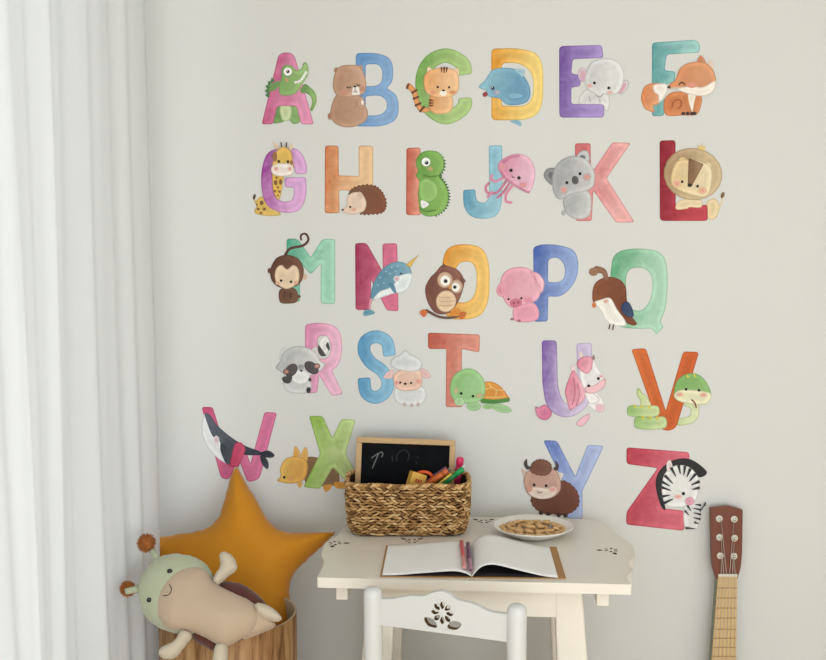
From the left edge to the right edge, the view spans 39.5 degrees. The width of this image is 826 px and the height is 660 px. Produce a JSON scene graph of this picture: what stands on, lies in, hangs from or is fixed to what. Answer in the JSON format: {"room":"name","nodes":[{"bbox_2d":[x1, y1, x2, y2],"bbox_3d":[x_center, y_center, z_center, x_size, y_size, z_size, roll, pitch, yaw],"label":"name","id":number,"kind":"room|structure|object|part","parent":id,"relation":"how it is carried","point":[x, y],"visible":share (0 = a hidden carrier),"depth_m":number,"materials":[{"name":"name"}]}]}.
{"room":"child's bedroom","nodes":[
{"label":"child's bedroom","id":0,"kind":"room"},
{"bbox_2d":[144,0,825,659],"bbox_3d":[0.600,-0.299,2.658,3.100,2.500,0.150,0,6,0],"label":"wall","id":1,"kind":"structure","parent":0,"point":[746,289],"depth_m":2.60,"materials":[{"name":"white paint"}]},
{"bbox_2d":[202,407,275,481],"bbox_3d":[-0.399,0.263,2.640,0.172,0.174,0.002,0,6,0],"label":"sticker","id":2,"kind":"object","parent":1,"relation":"attached to","point":[229,453],"visible":1,"depth_m":2.64,"materials":[{"name":"pink paper"}]},
{"bbox_2d":[253,142,306,215],"bbox_3d":[-0.299,-0.338,2.575,0.122,0.164,0.006,0,6,1],"label":"sticker","id":3,"kind":"object","parent":1,"relation":"attached to","point":[281,162],"visible":1,"depth_m":2.58,"materials":[{"name":"purple paper"}]},
{"bbox_2d":[262,52,316,123],"bbox_3d":[-0.275,-0.537,2.557,0.122,0.157,0.003,0,6,0],"label":"sticker","id":4,"kind":"object","parent":1,"relation":"attached to","point":[287,100],"visible":1,"depth_m":2.56,"materials":[{"name":"pink paper"}]},
{"bbox_3d":[-0.309,-0.542,2.556,0.025,0.024,0.001,0,6,0],"label":"arm","id":5,"kind":"part","parent":4,"relation":"part of"},
{"bbox_3d":[-0.242,-0.535,2.557,0.019,0.018,0.001,0,6,0],"label":"arm","id":6,"kind":"part","parent":4,"relation":"part of"},
{"bbox_2d":[268,233,334,303],"bbox_3d":[-0.252,-0.139,2.598,0.153,0.161,0.003,0,6,0],"label":"sticker","id":7,"kind":"object","parent":1,"relation":"attached to","point":[286,272],"visible":1,"depth_m":2.60,"materials":[{"name":"green paper"}]},
{"bbox_2d":[276,323,341,395],"bbox_3d":[-0.237,0.067,2.619,0.152,0.168,0.004,0,6,0],"label":"sticker","id":8,"kind":"object","parent":1,"relation":"attached to","point":[302,367],"visible":1,"depth_m":2.62,"materials":[{"name":"pink paper"}]},
{"bbox_3d":[-0.287,0.113,2.622,0.023,0.018,0.001,0,6,0],"label":"arm","id":9,"kind":"part","parent":8,"relation":"part of"},
{"bbox_2d":[277,416,354,491],"bbox_3d":[-0.214,0.285,2.643,0.198,0.177,0.002,0,6,0],"label":"sticker","id":10,"kind":"object","parent":1,"relation":"attached to","point":[325,470],"visible":0.95,"depth_m":2.64,"materials":[{"name":"green paper"}]},
{"bbox_2d":[325,145,386,215],"bbox_3d":[-0.128,-0.335,2.578,0.141,0.156,0.002,0,6,0],"label":"sticker","id":11,"kind":"object","parent":1,"relation":"attached to","point":[364,198],"visible":1,"depth_m":2.58,"materials":[{"name":"orange paper"}]},
{"bbox_2d":[328,53,398,126],"bbox_3d":[-0.111,-0.533,2.557,0.158,0.163,0.004,0,6,0],"label":"sticker","id":12,"kind":"object","parent":1,"relation":"attached to","point":[348,107],"visible":1,"depth_m":2.56,"materials":[{"name":"paper"}]},
{"bbox_2d":[355,243,417,315],"bbox_3d":[-0.058,-0.114,2.600,0.144,0.165,0.004,0,6,0],"label":"sticker","id":13,"kind":"object","parent":1,"relation":"attached to","point":[395,277],"visible":1,"depth_m":2.60,"materials":[{"name":"paper"}]},
{"bbox_2d":[358,330,430,406],"bbox_3d":[-0.043,0.089,2.622,0.167,0.177,0.003,0,6,0],"label":"sticker","id":14,"kind":"object","parent":1,"relation":"attached to","point":[407,381],"visible":1,"depth_m":2.62,"materials":[{"name":"blue paper"}]},
{"bbox_2d":[406,148,450,216],"bbox_3d":[0.035,-0.331,2.578,0.101,0.155,0.002,0,6,0],"label":"sticker","id":15,"kind":"object","parent":1,"relation":"attached to","point":[427,194],"visible":1,"depth_m":2.58,"materials":[{"name":"green paper"}]},
{"bbox_2d":[406,48,471,123],"bbox_3d":[0.058,-0.541,2.555,0.148,0.166,0.005,0,6,0],"label":"sticker","id":16,"kind":"object","parent":1,"relation":"attached to","point":[434,91],"visible":1,"depth_m":2.56,"materials":[{"name":"green paper"}]},
{"bbox_2d":[420,244,489,319],"bbox_3d":[0.094,-0.109,2.600,0.158,0.171,0.004,0,6,0],"label":"sticker","id":17,"kind":"object","parent":1,"relation":"attached to","point":[444,288],"visible":1,"depth_m":2.60,"materials":[{"name":"yellow paper"}]},
{"bbox_2d":[428,333,511,412],"bbox_3d":[0.130,0.098,2.623,0.193,0.185,0.004,0,6,0],"label":"sticker","id":18,"kind":"object","parent":1,"relation":"attached to","point":[467,386],"visible":1,"depth_m":2.62,"materials":[{"name":"red paper"}]},
{"bbox_2d":[463,145,534,218],"bbox_3d":[0.194,-0.332,2.578,0.162,0.164,0.003,0,6,0],"label":"sticker","id":19,"kind":"object","parent":1,"relation":"attached to","point":[518,170],"visible":1,"depth_m":2.58,"materials":[{"name":"blue paper"}]},
{"bbox_2d":[479,48,542,125],"bbox_3d":[0.218,-0.540,2.557,0.143,0.170,0.002,0,6,0],"label":"sticker","id":20,"kind":"object","parent":1,"relation":"attached to","point":[510,86],"visible":1,"depth_m":2.56,"materials":[{"name":"yellow paper"}]},
{"bbox_2d":[496,244,577,321],"bbox_3d":[0.281,-0.105,2.602,0.185,0.177,0.004,0,6,-1],"label":"sticker","id":21,"kind":"object","parent":1,"relation":"attached to","point":[519,287],"visible":1,"depth_m":2.60,"materials":[{"name":"pink paper"}]},
{"bbox_2d":[521,440,602,518],"bbox_3d":[0.343,0.346,2.648,0.188,0.186,0.004,0,6,0],"label":"sticker","id":22,"kind":"object","parent":1,"relation":"attached to","point":[550,495],"visible":0.99,"depth_m":2.65,"materials":[{"name":"brown paper"}]},
{"bbox_2d":[535,340,605,426],"bbox_3d":[0.360,0.123,2.625,0.161,0.199,0.004,0,6,0],"label":"sticker","id":23,"kind":"object","parent":1,"relation":"attached to","point":[581,390],"visible":1,"depth_m":2.63,"materials":[{"name":"purple paper"}]},
{"bbox_2d":[544,142,633,222],"bbox_3d":[0.395,-0.330,2.578,0.204,0.179,0.003,0,6,0],"label":"sticker","id":24,"kind":"object","parent":1,"relation":"attached to","point":[574,180],"visible":1,"depth_m":2.58,"materials":[{"name":"pink paper"}]},
{"bbox_2d":[559,45,628,117],"bbox_3d":[0.402,-0.552,2.555,0.156,0.159,0.003,0,6,0],"label":"sticker","id":25,"kind":"object","parent":1,"relation":"attached to","point":[604,77],"visible":1,"depth_m":2.56,"materials":[{"name":"purple paper"}]},
{"bbox_2d":[589,248,667,333],"bbox_3d":[0.487,-0.087,2.604,0.179,0.194,0.002,0,6,0],"label":"sticker","id":26,"kind":"object","parent":1,"relation":"attached to","point":[609,294],"visible":1,"depth_m":2.60,"materials":[{"name":"green paper"}]},
{"bbox_2d":[626,448,706,530],"bbox_3d":[0.584,0.367,2.650,0.186,0.195,0.006,0,6,1],"label":"sticker","id":27,"kind":"object","parent":1,"relation":"attached to","point":[675,482],"visible":1,"depth_m":2.65,"materials":[{"name":"red paper"}]},
{"bbox_2d":[627,348,710,430],"bbox_3d":[0.586,0.136,2.626,0.193,0.190,0.004,0,6,0],"label":"sticker","id":28,"kind":"object","parent":1,"relation":"attached to","point":[690,390],"visible":1,"depth_m":2.63,"materials":[{"name":"orange paper"}]},
{"bbox_2d":[641,40,716,115],"bbox_3d":[0.591,-0.559,2.554,0.167,0.167,0.004,0,6,0],"label":"sticker","id":29,"kind":"object","parent":1,"relation":"attached to","point":[695,80],"visible":1,"depth_m":2.56,"materials":[{"name":"orange paper"}]},
{"bbox_3d":[0.609,-0.501,2.560,0.017,0.043,0.001,0,6,0],"label":"leg","id":30,"kind":"part","parent":29,"relation":"part of","materials":[{"name":"orange paper"}]},
{"bbox_3d":[0.632,-0.504,2.560,0.018,0.047,0.001,0,6,0],"label":"leg","id":31,"kind":"part","parent":29,"relation":"part of","materials":[{"name":"orange paper"}]},
{"bbox_2d":[660,140,724,220],"bbox_3d":[0.625,-0.335,2.577,0.149,0.179,0.003,0,6,0],"label":"sticker","id":32,"kind":"object","parent":1,"relation":"attached to","point":[693,175],"visible":1,"depth_m":2.58,"materials":[{"name":"paper"}]},
{"bbox_3d":[0.645,-0.408,2.570,0.019,0.018,0.001,0,6,0],"label":"crown","id":33,"kind":"part","parent":32,"relation":"part of","materials":[{"name":"yellow paper"}]},
{"bbox_3d":[1.275,1.263,0.207,4.450,0.100,5.350,0,6,0],"label":"floor","id":34,"kind":"structure","parent":0,"visible":0},
{"bbox_2d":[158,598,296,659],"bbox_3d":[-0.381,0.780,2.388,0.281,0.401,0.281,0,6,0],"label":"wooden bin","id":35,"kind":"object","parent":34,"relation":"on","point":[280,642],"visible":0.3,"depth_m":2.27,"materials":[{"name":"brown wood"}]},
{"bbox_2d":[119,533,281,659],"bbox_3d":[-0.415,0.526,2.240,0.330,0.230,0.157,1,6,10],"label":"plush","id":36,"kind":"object","parent":35,"relation":"in","point":[179,594],"visible":1,"depth_m":2.21},
{"bbox_3d":[-0.454,0.602,2.200,0.065,0.054,0.036,-3,7,-25],"label":"arm","id":37,"kind":"part","parent":36,"relation":"part of"},
{"bbox_3d":[-0.366,0.621,2.186,0.029,0.052,0.047,0,6,0],"label":"leg","id":38,"kind":"part","parent":36,"relation":"part of","materials":[{"name":"beige fabric"}]},
{"bbox_3d":[-0.368,0.469,2.257,0.040,0.062,0.054,2,6,20],"label":"arm","id":39,"kind":"part","parent":36,"relation":"part of"},
{"bbox_3d":[-0.280,0.545,2.220,0.056,0.038,0.033,2,6,14],"label":"leg","id":40,"kind":"part","parent":36,"relation":"part of","materials":[{"name":"beige fabric"}]},
{"bbox_2d":[160,468,334,626],"bbox_3d":[-0.394,0.509,2.503,0.449,0.384,0.214,0,6,-3],"label":"cushion","id":41,"kind":"object","parent":35,"relation":"in","point":[267,557],"visible":0.62,"depth_m":2.47,"materials":[{"name":"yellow fabric"}]},
{"bbox_2d":[364,586,526,659],"bbox_3d":[0.096,0.726,2.182,0.302,0.559,0.287,2,6,20],"label":"child chair","id":42,"kind":"object","parent":34,"relation":"on","point":[410,611],"visible":1,"depth_m":2.04,"materials":[{"name":"white paint"}]},
{"bbox_3d":[-0.072,0.738,2.108,0.034,0.550,0.034,0,6,0],"label":"post","id":43,"kind":"part","parent":42,"relation":"part of","materials":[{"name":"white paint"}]},
{"bbox_3d":[0.053,0.499,2.038,0.247,0.077,0.012,2,6,20],"label":"rail","id":44,"kind":"part","parent":42,"relation":"part of","materials":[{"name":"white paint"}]},
{"bbox_3d":[0.180,0.747,2.019,0.034,0.550,0.034,0,6,0],"label":"post","id":45,"kind":"part","parent":42,"relation":"part of","materials":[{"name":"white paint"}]},
{"bbox_2d":[317,517,634,659],"bbox_3d":[0.135,0.716,2.422,0.644,0.530,0.480,0,6,0],"label":"desk","id":46,"kind":"object","parent":34,"relation":"on","point":[595,560],"visible":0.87,"depth_m":2.23,"materials":[{"name":"beige paint"}]},
{"bbox_3d":[-0.081,0.740,2.284,0.099,0.509,0.055,0,6,0],"label":"leg","id":47,"kind":"part","parent":46,"relation":"part of","materials":[{"name":"beige paint"}]},
{"bbox_3d":[-0.061,0.711,2.567,0.096,0.509,0.054,0,6,4],"label":"leg","id":48,"kind":"part","parent":46,"relation":"part of","materials":[{"name":"beige paint"}]},
{"bbox_2d":[344,470,471,536],"bbox_3d":[-0.011,0.378,2.523,0.276,0.119,0.150,0,6,0],"label":"woven basket","id":49,"kind":"object","parent":46,"relation":"on","point":[378,509],"visible":0.95,"depth_m":2.45,"materials":[{"name":"beige wicker"}]},
{"bbox_2d":[355,437,455,484],"bbox_3d":[-0.019,0.333,2.558,0.227,0.188,0.047,0,6,0],"label":"chalkboard","id":50,"kind":"object","parent":49,"relation":"in","point":[378,460],"visible":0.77,"depth_m":2.56,"materials":[{"name":"brown wood"}]},
{"bbox_2d":[406,471,426,484],"bbox_3d":[0.007,0.328,2.505,0.044,0.045,0.025,-2,6,-21],"label":"block","id":51,"kind":"object","parent":49,"relation":"in","point":[413,477],"visible":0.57,"depth_m":2.50,"materials":[{"name":"yellow paint"}]},
{"bbox_2d":[417,470,432,477],"bbox_3d":[0.025,0.325,2.529,0.043,0.035,0.015,0,6,0],"label":"ring","id":52,"kind":"object","parent":49,"relation":"in","point":[430,474],"visible":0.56,"depth_m":2.52,"materials":[{"name":"orange plastic"}]},
{"bbox_2d":[426,466,446,480],"bbox_3d":[0.045,0.322,2.533,0.060,0.045,0.006,1,6,8],"label":"pencil","id":53,"kind":"object","parent":49,"relation":"in","point":[445,466],"visible":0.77,"depth_m":2.53,"materials":[{"name":"purple paint"}]},
{"bbox_2d":[425,468,450,483],"bbox_3d":[0.048,0.327,2.516,0.070,0.054,0.015,1,6,9],"label":"pen","id":54,"kind":"object","parent":49,"relation":"in","point":[445,472],"visible":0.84,"depth_m":2.51,"materials":[{"name":"orange plastic"}]},
{"bbox_2d":[438,473,451,483],"bbox_3d":[0.065,0.328,2.498,0.040,0.035,0.006,1,6,9],"label":"pencil","id":55,"kind":"object","parent":49,"relation":"in","point":[450,474],"visible":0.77,"depth_m":2.50,"materials":[{"name":"yellow paint"}]},
{"bbox_2d":[441,467,463,483],"bbox_3d":[0.081,0.326,2.514,0.064,0.054,0.012,1,6,10],"label":"pen","id":56,"kind":"object","parent":49,"relation":"in","point":[460,470],"visible":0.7,"depth_m":2.51,"materials":[{"name":"green plastic"}]},
{"bbox_2d":[454,457,463,484],"bbox_3d":[0.101,0.313,2.551,0.017,0.066,0.028,-4,7,-36],"label":"pen","id":57,"kind":"object","parent":49,"relation":"in","point":[459,460],"visible":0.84,"depth_m":2.54,"materials":[{"name":"pink plastic"}]},
{"bbox_2d":[380,534,565,578],"bbox_3d":[0.117,0.449,2.292,0.354,0.027,0.205,0,6,2],"label":"sketchbook","id":58,"kind":"object","parent":46,"relation":"on","point":[493,556],"visible":0.92,"depth_m":2.26,"materials":[{"name":"paper"}]},
{"bbox_2d":[460,540,466,568],"bbox_3d":[0.100,0.446,2.289,0.008,0.009,0.170,0,6,0],"label":"pen","id":59,"kind":"object","parent":58,"relation":"on","point":[462,549],"visible":1,"depth_m":2.28,"materials":[{"name":"plastic"}]},
{"bbox_2d":[466,542,472,571],"bbox_3d":[0.112,0.450,2.283,0.009,0.009,0.178,0,6,1],"label":"pen","id":60,"kind":"object","parent":58,"relation":"on","point":[468,548],"visible":1,"depth_m":2.27,"materials":[{"name":"purple plastic"}]},
{"bbox_2d":[493,514,572,540],"bbox_3d":[0.259,0.430,2.478,0.172,0.022,0.172,0,6,0],"label":"plate","id":61,"kind":"object","parent":46,"relation":"on","point":[568,525],"visible":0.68,"depth_m":2.51,"materials":[{"name":"beige ceramic"}]},
{"bbox_2d":[514,527,522,532],"bbox_3d":[0.226,0.426,2.446,0.019,0.008,0.013,5,8,37],"label":"biscuit","id":62,"kind":"object","parent":61,"relation":"on","point":[517,529],"visible":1,"depth_m":2.44,"materials":[{"name":"beige food"}]},
{"bbox_2d":[535,524,544,527],"bbox_3d":[0.273,0.421,2.470,0.017,0.009,0.014,-3,7,-27],"label":"biscuit","id":63,"kind":"object","parent":61,"relation":"on","point":[536,525],"visible":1,"depth_m":2.47,"materials":[{"name":"beige food"}]},
{"label":"biscuit","id":64,"kind":"object","parent":61,"relation":"on","visible":0},
{"bbox_2d":[527,524,535,528],"bbox_3d":[0.253,0.421,2.465,0.019,0.009,0.014,1,6,6],"label":"biscuit","id":65,"kind":"object","parent":64,"relation":"on","point":[528,525],"visible":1,"depth_m":2.46,"materials":[{"name":"beige food"}]},
{"bbox_3d":[0.341,0.714,2.540,0.099,0.509,0.055,0,6,0],"label":"leg","id":66,"kind":"part","parent":46,"relation":"part of","materials":[{"name":"beige paint"}]},
{"bbox_3d":[0.321,0.743,2.257,0.096,0.509,0.054,0,6,4],"label":"leg","id":67,"kind":"part","parent":46,"relation":"part of","materials":[{"name":"beige paint"}]},
{"bbox_2d":[709,505,742,659],"bbox_3d":[0.694,0.764,2.632,0.220,0.722,0.086,0,6,0],"label":"guitar","id":68,"kind":"object","parent":34,"relation":"on","point":[726,521],"visible":1,"depth_m":2.62,"materials":[{"name":"brown wood"}]},
{"bbox_3d":[-0.875,-0.074,0.495,0.150,2.500,4.200,0,6,0],"label":"wall","id":69,"kind":"structure","parent":0,"visible":0},
{"bbox_2d":[0,0,159,659],"bbox_3d":[-0.670,-0.114,1.315,0.259,2.386,2.440,0,6,0],"label":"curtain","id":70,"kind":"object","parent":69,"relation":"attached to","point":[79,474],"visible":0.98,"depth_m":2.13,"materials":[{"name":"fabric"}]}
]}

